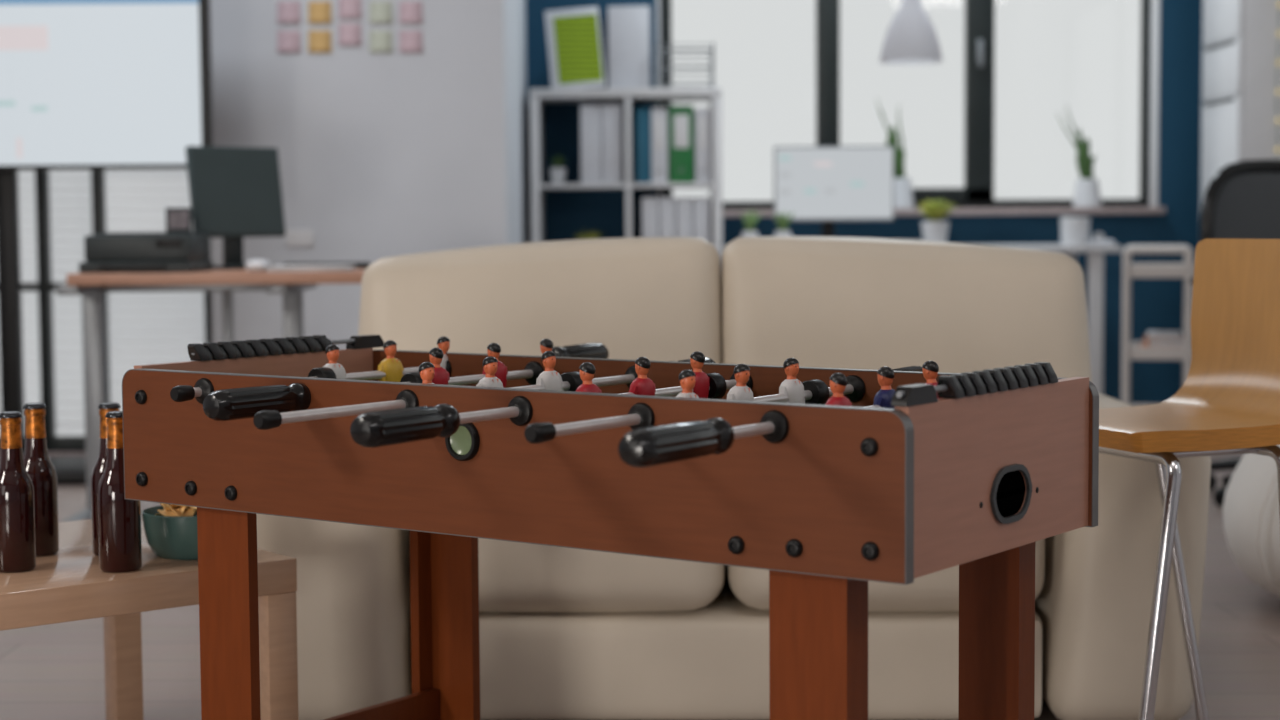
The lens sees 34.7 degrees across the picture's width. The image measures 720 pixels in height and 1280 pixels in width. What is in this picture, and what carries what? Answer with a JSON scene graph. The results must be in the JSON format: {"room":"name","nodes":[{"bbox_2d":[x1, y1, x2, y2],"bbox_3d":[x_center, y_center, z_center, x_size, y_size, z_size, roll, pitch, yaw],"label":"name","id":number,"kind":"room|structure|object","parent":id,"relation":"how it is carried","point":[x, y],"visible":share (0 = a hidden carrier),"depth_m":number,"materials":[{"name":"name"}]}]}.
{"room":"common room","nodes":[
{"label":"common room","id":0,"kind":"room"},
{"bbox_2d":[208,0,527,348],"bbox_3d":[-1.011,-1.143,7.950,1.062,2.900,1.420,0,4,0],"label":"wall","id":1,"kind":"structure","parent":0,"point":[388,154],"depth_m":7.26,"materials":[{"name":"grey paint"}]},
{"bbox_2d":[48,452,85,455],"bbox_3d":[-2.714,0.342,7.434,2.366,0.030,0.210,0,4,0],"label":"trim","id":2,"kind":"structure","parent":1,"relation":"attached to","point":[49,453],"depth_m":7.33,"materials":[{"name":"stone"}]},
{"bbox_2d":[277,1,300,23],"bbox_3d":[-1.238,-1.228,7.229,0.082,0.082,0.010,0,4,0],"label":"sticky note","id":3,"kind":"object","parent":1,"relation":"attached to","point":[288,12],"visible":1,"depth_m":7.23,"materials":[{"name":"pink paper"}]},
{"bbox_2d":[277,30,300,52],"bbox_3d":[-1.240,-1.126,7.236,0.082,0.082,0.010,0,4,0],"label":"sticky note","id":4,"kind":"object","parent":1,"relation":"attached to","point":[288,41],"visible":1,"depth_m":7.24,"materials":[{"name":"pink paper"}]},
{"bbox_2d":[285,229,313,246],"bbox_3d":[-1.208,-0.433,7.280,0.100,0.060,0.013,0,4,0],"label":"wall socket","id":5,"kind":"object","parent":1,"relation":"attached to","point":[294,238],"visible":1,"depth_m":7.27,"materials":[{"name":"white paint"}]},
{"bbox_2d":[288,233,297,242],"bbox_3d":[-1.232,-0.433,7.275,0.036,0.036,0.002,0,4,0],"label":"outlet","id":6,"kind":"object","parent":5,"relation":"attached to","point":[292,237],"depth_m":7.27,"materials":[{"name":"white paint"}]},
{"bbox_2d":[301,233,310,242],"bbox_3d":[-1.185,-0.433,7.275,0.036,0.036,0.002,0,4,0],"label":"outlet","id":7,"kind":"object","parent":5,"relation":"attached to","point":[305,237],"depth_m":7.27,"materials":[{"name":"white paint"}]},
{"bbox_2d":[308,1,331,23],"bbox_3d":[-1.129,-1.228,7.229,0.082,0.082,0.010,0,4,0],"label":"sticky note","id":8,"kind":"object","parent":1,"relation":"attached to","point":[319,12],"visible":1,"depth_m":7.23,"materials":[{"name":"orange paper"}]},
{"bbox_2d":[308,30,331,52],"bbox_3d":[-1.130,-1.126,7.236,0.082,0.082,0.010,0,4,0],"label":"sticky note","id":9,"kind":"object","parent":1,"relation":"attached to","point":[319,41],"visible":1,"depth_m":7.24,"materials":[{"name":"orange paper"}]},
{"bbox_2d":[338,23,361,45],"bbox_3d":[-1.024,-1.151,7.234,0.082,0.082,0.010,0,4,0],"label":"sticky note","id":10,"kind":"object","parent":1,"relation":"attached to","point":[349,34],"visible":1,"depth_m":7.24,"materials":[{"name":"pink paper"}]},
{"bbox_2d":[338,0,361,18],"bbox_3d":[-1.023,-1.245,7.228,0.082,0.082,0.010,0,4,0],"label":"sticky note","id":11,"kind":"object","parent":1,"relation":"attached to","point":[347,9],"visible":1,"depth_m":7.23,"materials":[{"name":"pink paper"}]},
{"bbox_2d":[369,1,392,23],"bbox_3d":[-0.914,-1.228,7.229,0.082,0.082,0.010,0,4,0],"label":"sticky note","id":12,"kind":"object","parent":1,"relation":"attached to","point":[380,12],"visible":1,"depth_m":7.23,"materials":[{"name":"paper"}]},
{"bbox_2d":[369,30,392,52],"bbox_3d":[-0.915,-1.126,7.236,0.082,0.082,0.010,0,4,0],"label":"sticky note","id":13,"kind":"object","parent":1,"relation":"attached to","point":[380,41],"visible":1,"depth_m":7.24,"materials":[{"name":"paper"}]},
{"bbox_2d":[399,30,422,52],"bbox_3d":[-0.809,-1.126,7.236,0.082,0.082,0.010,0,4,0],"label":"sticky note","id":14,"kind":"object","parent":1,"relation":"attached to","point":[410,41],"visible":1,"depth_m":7.24,"materials":[{"name":"pink paper"}]},
{"bbox_2d":[399,1,422,23],"bbox_3d":[-0.808,-1.228,7.229,0.082,0.082,0.010,0,4,0],"label":"sticky note","id":15,"kind":"object","parent":1,"relation":"attached to","point":[410,12],"visible":1,"depth_m":7.23,"materials":[{"name":"pink paper"}]},
{"bbox_2d":[0,454,1279,719],"bbox_3d":[-0.395,0.640,3.762,7.400,0.100,10.620,0,4,0],"label":"floor","id":16,"kind":"structure","parent":0,"point":[56,671],"depth_m":3.96,"materials":[{"name":"laminate"}]},
{"bbox_2d":[0,170,85,484],"bbox_3d":[-2.107,-0.366,6.780,0.800,1.523,0.440,0,4,0],"label":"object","id":17,"kind":"object","parent":16,"relation":"on","point":[70,470],"visible":0.34,"depth_m":6.83,"materials":[{"name":"black metal"}]},
{"bbox_2d":[0,0,212,169],"bbox_3d":[-2.062,-1.010,6.719,1.304,0.770,0.045,0,4,0],"label":"television","id":18,"kind":"object","parent":17,"relation":"attached to","point":[85,84],"visible":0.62,"depth_m":6.71,"materials":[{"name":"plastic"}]},
{"bbox_2d":[0,519,298,719],"bbox_3d":[-1.023,0.472,2.995,0.860,0.348,0.585,-3,5,-38],"label":"coffee table","id":19,"kind":"object","parent":16,"relation":"on","point":[68,585],"visible":0.54,"depth_m":3.00,"materials":[{"name":"brown wood"}]},
{"bbox_2d":[0,411,35,572],"bbox_3d":[-0.896,0.187,2.927,0.059,0.227,0.059,-2,4,-18],"label":"beer bottle","id":20,"kind":"object","parent":19,"relation":"on","point":[17,502],"visible":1,"depth_m":2.91,"materials":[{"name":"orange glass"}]},
{"bbox_2d":[23,403,58,556],"bbox_3d":[-0.902,0.178,3.066,0.059,0.227,0.059,3,5,44],"label":"beer bottle","id":21,"kind":"object","parent":19,"relation":"on","point":[37,462],"visible":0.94,"depth_m":3.05,"materials":[{"name":"orange glass"}]},
{"bbox_2d":[91,402,120,555],"bbox_3d":[-0.790,0.177,3.061,0.059,0.227,0.059,-2,4,-16],"label":"beer bottle","id":22,"kind":"object","parent":19,"relation":"on","point":[100,465],"visible":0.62,"depth_m":3.04,"materials":[{"name":"orange glass"}]},
{"bbox_2d":[98,411,141,572],"bbox_3d":[-0.742,0.186,2.921,0.059,0.227,0.059,1,4,24],"label":"beer bottle","id":23,"kind":"object","parent":19,"relation":"on","point":[119,518],"visible":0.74,"depth_m":2.90,"materials":[{"name":"orange glass"}]},
{"bbox_2d":[142,505,197,559],"bbox_3d":[-0.664,0.256,3.063,0.155,0.068,0.155,0,4,0],"label":"bowl","id":24,"kind":"object","parent":19,"relation":"on","point":[168,537],"visible":0.51,"depth_m":3.00,"materials":[{"name":"teal ceramic"}]},
{"bbox_2d":[157,506,185,515],"bbox_3d":[-0.689,0.221,3.019,0.041,0.022,0.034,-1,4,-8],"label":"potato chip","id":25,"kind":"object","parent":24,"relation":"in","point":[170,512],"visible":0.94,"depth_m":3.01,"materials":[{"name":"food"}]},
{"bbox_2d":[170,504,189,509],"bbox_3d":[-0.680,0.215,3.029,0.031,0.017,0.038,0,4,9],"label":"potato chip","id":26,"kind":"object","parent":24,"relation":"in","point":[172,506],"visible":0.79,"depth_m":3.02,"materials":[{"name":"food"}]},
{"bbox_2d":[165,505,195,515],"bbox_3d":[-0.678,0.222,3.019,0.038,0.024,0.046,1,4,24],"label":"potato chip","id":27,"kind":"object","parent":24,"relation":"in","point":[186,512],"visible":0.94,"depth_m":3.02,"materials":[{"name":"food"}]},
{"bbox_2d":[56,269,364,521],"bbox_3d":[-1.147,0.097,5.879,0.891,0.708,0.620,0,4,0],"label":"desk","id":28,"kind":"object","parent":16,"relation":"on","point":[91,286],"visible":0.59,"depth_m":5.84,"materials":[{"name":"brown wood"}]},
{"bbox_2d":[79,232,212,272],"bbox_3d":[-1.377,-0.300,5.715,0.308,0.110,0.285,0,4,2],"label":"printer","id":29,"kind":"object","parent":28,"relation":"on","point":[127,252],"visible":1,"depth_m":5.60,"materials":[{"name":"grey plastic"}]},
{"bbox_2d":[98,265,166,268],"bbox_3d":[-1.383,-0.254,5.590,0.184,0.010,0.030,0,4,2],"label":"paper tray","id":30,"kind":"object","parent":29,"relation":"on","point":[99,266],"depth_m":5.58,"materials":[{"name":"black plastic"}]},
{"bbox_2d":[165,207,191,231],"bbox_3d":[-1.308,-0.397,5.811,0.072,0.070,0.041,-1,4,-12],"label":"picture frame","id":31,"kind":"object","parent":29,"relation":"on","point":[177,219],"visible":0.94,"depth_m":5.80,"materials":[{"name":"grey plastic"}]},
{"bbox_2d":[168,210,188,228],"bbox_3d":[-1.305,-0.398,5.798,0.056,0.053,0.013,-1,4,-12],"label":"photo","id":32,"kind":"object","parent":31,"relation":"attached to","point":[177,219],"depth_m":5.80},
{"bbox_2d":[185,146,285,269],"bbox_3d":[-1.177,-0.443,5.978,0.297,0.356,0.140,-4,5,-42],"label":"computer monitor","id":33,"kind":"object","parent":28,"relation":"on","point":[235,193],"visible":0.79,"depth_m":5.96,"materials":[{"name":"grey plastic"}]},
{"bbox_2d":[246,259,269,271],"bbox_3d":[-1.059,-0.261,5.685,0.055,0.037,0.106,0,4,0],"label":"computer mouse","id":34,"kind":"object","parent":28,"relation":"on","point":[256,265],"visible":0.89,"depth_m":5.64,"materials":[{"name":"white plastic"}]},
{"bbox_2d":[265,265,356,271],"bbox_3d":[-0.913,-0.255,5.695,0.232,0.014,0.176,0,4,0],"label":"keyboard","id":35,"kind":"object","parent":28,"relation":"on","point":[279,268],"visible":1,"depth_m":5.62,"materials":[{"name":"white plastic"}]},
{"bbox_2d":[284,262,369,268],"bbox_3d":[-0.909,-0.275,5.965,0.260,0.018,0.110,-1,4,-4],"label":"keyboard","id":36,"kind":"object","parent":28,"relation":"on","point":[360,265],"visible":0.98,"depth_m":5.92,"materials":[{"name":"grey plastic"}]},
{"bbox_2d":[122,335,1098,719],"bbox_3d":[-0.076,0.327,2.620,0.968,0.675,1.275,-3,5,-38],"label":"foosball table","id":37,"kind":"object","parent":16,"relation":"on","point":[831,482],"visible":1,"depth_m":2.38,"materials":[{"name":"brown wood"}]},
{"bbox_2d":[191,339,354,354],"bbox_3d":[-0.508,-0.021,2.989,0.007,0.006,0.377,2,5,36],"label":"score counter","id":38,"kind":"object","parent":37,"relation":"on","point":[344,341],"depth_m":3.07,"materials":[{"name":"black plastic"}]},
{"bbox_2d":[450,426,471,454],"bbox_3d":[-0.208,0.094,2.404,0.034,0.034,0.004,2,5,36],"label":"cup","id":39,"kind":"object","parent":37,"relation":"on","point":[460,441],"depth_m":2.40,"materials":[{"name":"plastic"}]},
{"bbox_2d":[896,385,947,397],"bbox_3d":[0.368,0.024,2.223,0.007,0.006,0.363,2,5,36],"label":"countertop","id":40,"kind":"structure","parent":37,"relation":"on","point":[939,388],"depth_m":2.14,"materials":[{"name":"metal"}]},
{"bbox_2d":[529,87,721,280],"bbox_3d":[-0.053,-0.424,8.503,0.775,1.376,0.385,0,4,0],"label":"shelving unit","id":41,"kind":"object","parent":16,"relation":"on","point":[713,95],"visible":0.44,"depth_m":8.29,"materials":[{"name":"white laminate"}]},
{"bbox_2d":[548,155,565,183],"bbox_3d":[-0.334,-0.780,8.387,0.071,0.121,0.068,-4,5,-41],"label":"potted plant","id":42,"kind":"object","parent":41,"relation":"on","point":[558,174],"visible":0.98,"depth_m":8.37,"materials":[{"name":"green plant"}]},
{"bbox_2d":[545,6,604,88],"bbox_3d":[-0.264,-1.266,8.329,0.246,0.343,0.062,0,4,0],"label":"picture frame","id":43,"kind":"object","parent":41,"relation":"on","point":[573,35],"visible":1,"depth_m":8.32,"materials":[{"name":"green paper"}]},
{"bbox_2d":[574,228,603,238],"bbox_3d":[-0.219,-0.460,8.447,0.127,0.163,0.143,-2,4,-26],"label":"potted plant","id":44,"kind":"object","parent":41,"relation":"on","point":[591,235],"visible":0.27,"depth_m":8.41,"materials":[{"name":"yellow plant"}]},
{"bbox_2d":[580,104,601,183],"bbox_3d":[-0.200,-0.884,8.444,0.082,0.319,0.270,0,4,0],"label":"binder","id":45,"kind":"object","parent":41,"relation":"on","point":[590,115],"visible":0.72,"depth_m":8.31,"materials":[{"name":"white plastic"}]},
{"bbox_2d":[601,104,621,182],"bbox_3d":[-0.115,-0.885,8.444,0.082,0.319,0.270,0,4,0],"label":"binder","id":46,"kind":"object","parent":41,"relation":"on","point":[611,114],"visible":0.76,"depth_m":8.31,"materials":[{"name":"white plastic"}]},
{"bbox_2d":[608,6,649,87],"bbox_3d":[-0.045,-1.283,8.503,0.171,0.338,0.280,0,4,0],"label":"file box","id":47,"kind":"object","parent":41,"relation":"on","point":[628,26],"visible":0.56,"depth_m":8.36,"materials":[{"name":"white cardboard"}]},
{"bbox_2d":[636,109,650,182],"bbox_3d":[0.014,-0.877,8.445,0.058,0.301,0.270,0,4,0],"label":"binder","id":48,"kind":"object","parent":41,"relation":"on","point":[643,126],"visible":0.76,"depth_m":8.31,"materials":[{"name":"blue plastic"}]},
{"bbox_2d":[642,197,657,236],"bbox_3d":[0.041,-0.526,8.469,0.066,0.289,0.270,0,4,0],"label":"file box","id":49,"kind":"object","parent":41,"relation":"on","point":[649,204],"visible":0.56,"depth_m":8.33,"materials":[{"name":"white cardboard"}]},
{"bbox_2d":[651,108,667,182],"bbox_3d":[0.079,-0.878,8.444,0.066,0.301,0.272,0,4,0],"label":"binder","id":50,"kind":"object","parent":41,"relation":"on","point":[659,129],"visible":0.91,"depth_m":8.31,"materials":[{"name":"plastic"}]},
{"bbox_2d":[658,197,674,236],"bbox_3d":[0.111,-0.527,8.469,0.066,0.289,0.270,0,4,0],"label":"file box","id":51,"kind":"object","parent":41,"relation":"on","point":[666,205],"visible":0.56,"depth_m":8.33,"materials":[{"name":"white plastic"}]},
{"bbox_2d":[668,105,693,182],"bbox_3d":[0.168,-0.884,8.444,0.098,0.313,0.272,0,4,0],"label":"binder","id":52,"kind":"object","parent":41,"relation":"on","point":[680,117],"visible":0.94,"depth_m":8.31,"materials":[{"name":"plastic"}]},
{"bbox_2d":[675,197,692,236],"bbox_3d":[0.181,-0.527,8.469,0.066,0.289,0.270,0,4,0],"label":"file box","id":53,"kind":"object","parent":41,"relation":"on","point":[683,205],"visible":0.56,"depth_m":8.33,"materials":[{"name":"white cardboard"}]},
{"bbox_2d":[655,42,713,87],"bbox_3d":[0.182,-1.203,8.448,0.239,0.184,0.288,0,4,0],"label":"tray","id":54,"kind":"object","parent":41,"relation":"on","point":[711,50],"visible":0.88,"depth_m":8.31,"materials":[{"name":"grey metal"}]},
{"bbox_2d":[692,197,709,241],"bbox_3d":[0.251,-0.528,8.469,0.066,0.289,0.270,0,4,0],"label":"file box","id":55,"kind":"object","parent":41,"relation":"on","point":[701,205],"visible":0.52,"depth_m":8.33,"materials":[{"name":"white plastic"}]},
{"bbox_2d":[693,108,710,182],"bbox_3d":[0.255,-0.879,8.444,0.062,0.301,0.272,0,4,0],"label":"binder","id":56,"kind":"object","parent":41,"relation":"on","point":[701,116],"visible":0.95,"depth_m":8.31,"materials":[{"name":"plastic"}]},
{"bbox_2d":[257,236,1210,719],"bbox_3d":[0.153,0.181,3.776,1.591,0.812,0.950,0,4,2],"label":"sofa","id":57,"kind":"object","parent":16,"relation":"on","point":[565,633],"visible":0.36,"depth_m":3.36,"materials":[{"name":"beige fabric"}]},
{"bbox_2d":[358,237,720,362],"bbox_3d":[-0.192,-0.043,3.993,0.701,0.388,0.326,0,4,2],"label":"cushion","id":58,"kind":"object","parent":57,"relation":"on","point":[652,298],"depth_m":3.87,"materials":[{"name":"beige fabric"}]},
{"bbox_2d":[478,538,724,612],"bbox_3d":[-0.114,0.278,3.642,0.526,0.274,0.656,0,4,2],"label":"seat cushion","id":59,"kind":"object","parent":57,"relation":"on","point":[515,577],"depth_m":3.33,"materials":[{"name":"beige leather"}]},
{"bbox_2d":[726,539,1044,611],"bbox_3d":[0.412,0.275,3.627,0.526,0.274,0.656,0,4,2],"label":"seat cushion","id":60,"kind":"object","parent":57,"relation":"on","point":[747,589],"depth_m":3.33,"materials":[{"name":"beige leather"}]},
{"bbox_2d":[721,236,1091,381],"bbox_3d":[0.507,-0.047,3.974,0.701,0.388,0.326,0,4,2],"label":"cushion","id":61,"kind":"object","parent":57,"relation":"on","point":[815,301],"depth_m":3.85,"materials":[{"name":"beige fabric"}]},
{"bbox_2d":[723,244,1121,393],"bbox_3d":[1.115,-0.096,8.313,1.532,0.731,0.600,0,4,0],"label":"desk","id":62,"kind":"object","parent":16,"relation":"on","point":[1095,253],"visible":0.3,"depth_m":8.03,"materials":[{"name":"white laminate"}]},
{"bbox_2d":[741,210,762,236],"bbox_3d":[0.443,-0.518,8.088,0.087,0.150,0.067,-2,4,-26],"label":"potted plant","id":63,"kind":"object","parent":62,"relation":"on","point":[750,220],"visible":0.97,"depth_m":8.07,"materials":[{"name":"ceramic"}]},
{"bbox_2d":[741,231,758,236],"bbox_3d":[0.434,-0.476,8.087,0.068,0.066,0.068,0,4,0],"label":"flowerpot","id":64,"kind":"object","parent":63,"relation":"on","point":[744,233],"depth_m":8.06,"materials":[{"name":"white ceramic"}]},
{"bbox_2d":[774,210,793,235],"bbox_3d":[0.567,-0.518,8.090,0.069,0.148,0.080,1,4,26],"label":"potted plant","id":65,"kind":"object","parent":62,"relation":"on","point":[783,221],"visible":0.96,"depth_m":8.07,"materials":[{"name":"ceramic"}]},
{"bbox_2d":[774,231,791,235],"bbox_3d":[0.564,-0.476,8.087,0.068,0.066,0.068,0,4,0],"label":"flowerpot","id":66,"kind":"object","parent":65,"relation":"on","point":[777,233],"depth_m":8.06,"materials":[{"name":"white ceramic"}]},
{"bbox_2d":[774,146,893,236],"bbox_3d":[0.772,-0.654,8.205,0.477,0.400,0.160,0,4,0],"label":"computer monitor","id":67,"kind":"object","parent":62,"relation":"on","point":[826,184],"visible":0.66,"depth_m":8.15,"materials":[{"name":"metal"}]},
{"bbox_2d":[918,199,957,241],"bbox_3d":[1.176,-0.544,8.105,0.163,0.189,0.182,0,4,6],"label":"potted plant","id":68,"kind":"object","parent":62,"relation":"on","point":[934,229],"visible":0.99,"depth_m":8.06,"materials":[{"name":"yellow plant"}]},
{"bbox_2d":[1060,217,1089,245],"bbox_3d":[1.725,-0.511,8.125,0.116,0.112,0.116,0,4,0],"label":"pot","id":69,"kind":"object","parent":62,"relation":"on","point":[1075,231],"visible":0.98,"depth_m":8.08,"materials":[{"name":"white ceramic"}]},
{"bbox_2d":[1088,233,1114,244],"bbox_3d":[1.821,-0.478,8.087,0.100,0.050,0.040,0,4,0],"label":"tape dispenser","id":70,"kind":"object","parent":62,"relation":"on","point":[1098,237],"visible":1,"depth_m":8.07,"materials":[{"name":"plastic"}]},
{"bbox_2d":[1035,239,1279,719],"bbox_3d":[0.796,0.220,3.113,0.408,0.802,0.379,-2,4,-22],"label":"chair","id":71,"kind":"object","parent":16,"relation":"on","point":[1228,401],"visible":0.82,"depth_m":3.16,"materials":[{"name":"brown wood"}]},
{"bbox_2d":[1121,245,1194,405],"bbox_3d":[1.955,-0.053,7.536,0.353,0.736,0.434,1,4,14],"label":"trolley","id":72,"kind":"object","parent":16,"relation":"on","point":[1131,350],"visible":0.41,"depth_m":7.36,"materials":[{"name":"white metal"}]},
{"bbox_2d":[1130,341,1184,359],"bbox_3d":[1.970,-0.035,7.534,0.323,0.045,0.384,1,4,14],"label":"tray","id":73,"kind":"object","parent":72,"relation":"on","point":[1137,352],"depth_m":7.37,"materials":[{"name":"white metal"}]},
{"bbox_2d":[1131,263,1194,277],"bbox_3d":[1.967,-0.329,7.514,0.323,0.045,0.384,1,4,14],"label":"tray","id":74,"kind":"object","parent":72,"relation":"on","point":[1138,270],"depth_m":7.34,"materials":[{"name":"white metal"}]},
{"bbox_3d":[1.921,-0.036,7.516,0.140,0.030,0.220,0,4,6],"label":"book","id":75,"kind":"object","parent":72,"relation":"on","visible":0},
{"bbox_2d":[1144,335,1183,347],"bbox_3d":[1.920,-0.068,7.513,0.130,0.034,0.200,0,4,10],"label":"book","id":76,"kind":"object","parent":75,"relation":"on","point":[1148,342],"visible":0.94,"depth_m":7.42,"materials":[{"name":"paper"}]},
{"bbox_2d":[1147,331,1180,337],"bbox_3d":[1.920,-0.093,7.512,0.120,0.016,0.200,1,4,14],"label":"book","id":77,"kind":"object","parent":76,"relation":"on","point":[1150,334],"visible":1,"depth_m":7.43,"materials":[{"name":"paper"}]},
{"bbox_2d":[1190,159,1279,506],"bbox_3d":[1.959,-0.089,6.034,0.635,1.014,0.607,-1,4,-12],"label":"office chair","id":78,"kind":"object","parent":16,"relation":"on","point":[1242,199],"visible":0.3,"depth_m":6.20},
{"bbox_2d":[1200,0,1279,216],"bbox_3d":[2.623,-0.887,8.225,0.612,2.300,0.530,0,4,0],"label":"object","id":79,"kind":"object","parent":16,"relation":"on","point":[1240,38],"visible":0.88,"depth_m":7.97,"materials":[{"name":"white laminate"}]},
{"bbox_2d":[1275,0,1279,159],"bbox_3d":[2.462,-1.365,7.889,0.020,1.300,0.020,3,5,45],"label":"fairy lights","id":80,"kind":"object","parent":79,"relation":"hanging from","point":[1277,149],"visible":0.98,"depth_m":7.91,"materials":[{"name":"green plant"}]},
{"bbox_2d":[1223,445,1279,596],"bbox_3d":[1.681,0.210,4.387,0.846,0.643,0.825,0,4,0],"label":"beanbag","id":81,"kind":"object","parent":16,"relation":"on","point":[1251,521],"visible":0.89,"depth_m":4.31,"materials":[{"name":"fabric"}]},
{"bbox_2d":[525,0,1205,404],"bbox_3d":[1.295,-1.216,8.784,3.592,2.900,0.250,0,4,0],"label":"wall","id":82,"kind":"structure","parent":0,"point":[1156,303],"depth_m":8.70,"materials":[{"name":"blue paint"}]},
{"bbox_2d":[657,0,1165,217],"bbox_3d":[1.116,-1.411,8.690,2.187,1.596,0.230,0,4,0],"label":"window","id":83,"kind":"structure","parent":82,"relation":"in","point":[976,197],"depth_m":8.76,"materials":[{"name":"metal"},{"name":"dark grey metal"},{"name":"stone"}]},
{"bbox_2d":[877,100,914,208],"bbox_3d":[1.091,-0.876,8.691,0.147,0.468,0.123,1,4,23],"label":"potted plant","id":84,"kind":"object","parent":83,"relation":"on","point":[903,194],"visible":0.88,"depth_m":8.66,"materials":[{"name":"green plant"}]},
{"bbox_2d":[1057,105,1101,206],"bbox_3d":[1.876,-0.867,8.703,0.174,0.437,0.123,3,5,37],"label":"potted plant","id":85,"kind":"object","parent":83,"relation":"on","point":[1087,191],"visible":0.97,"depth_m":8.67,"materials":[{"name":"green plant"}]},
{"bbox_3d":[-0.417,-2.352,3.534,7.400,0.100,10.570,0,4,0],"label":"ceiling","id":86,"kind":"structure","parent":0,"visible":0},
{"bbox_2d":[880,0,941,63],"bbox_3d":[0.939,-1.794,7.095,0.218,1.514,0.218,0,4,0],"label":"pendant lamp","id":87,"kind":"object","parent":86,"relation":"hanging from","point":[911,36],"visible":1,"depth_m":7.07,"materials":[{"name":"white metal"}]},
{"bbox_3d":[-2.734,-2.398,7.278,2.366,0.280,0.250,0,4,0],"label":"wall","id":88,"kind":"structure","parent":0,"visible":0},
{"bbox_2d":[0,169,212,451],"bbox_3d":[-2.716,-0.948,7.319,2.381,2.620,0.135,0,4,0],"label":"window","id":89,"kind":"structure","parent":88,"relation":"in","point":[58,209],"depth_m":7.41,"materials":[{"name":"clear glass"}]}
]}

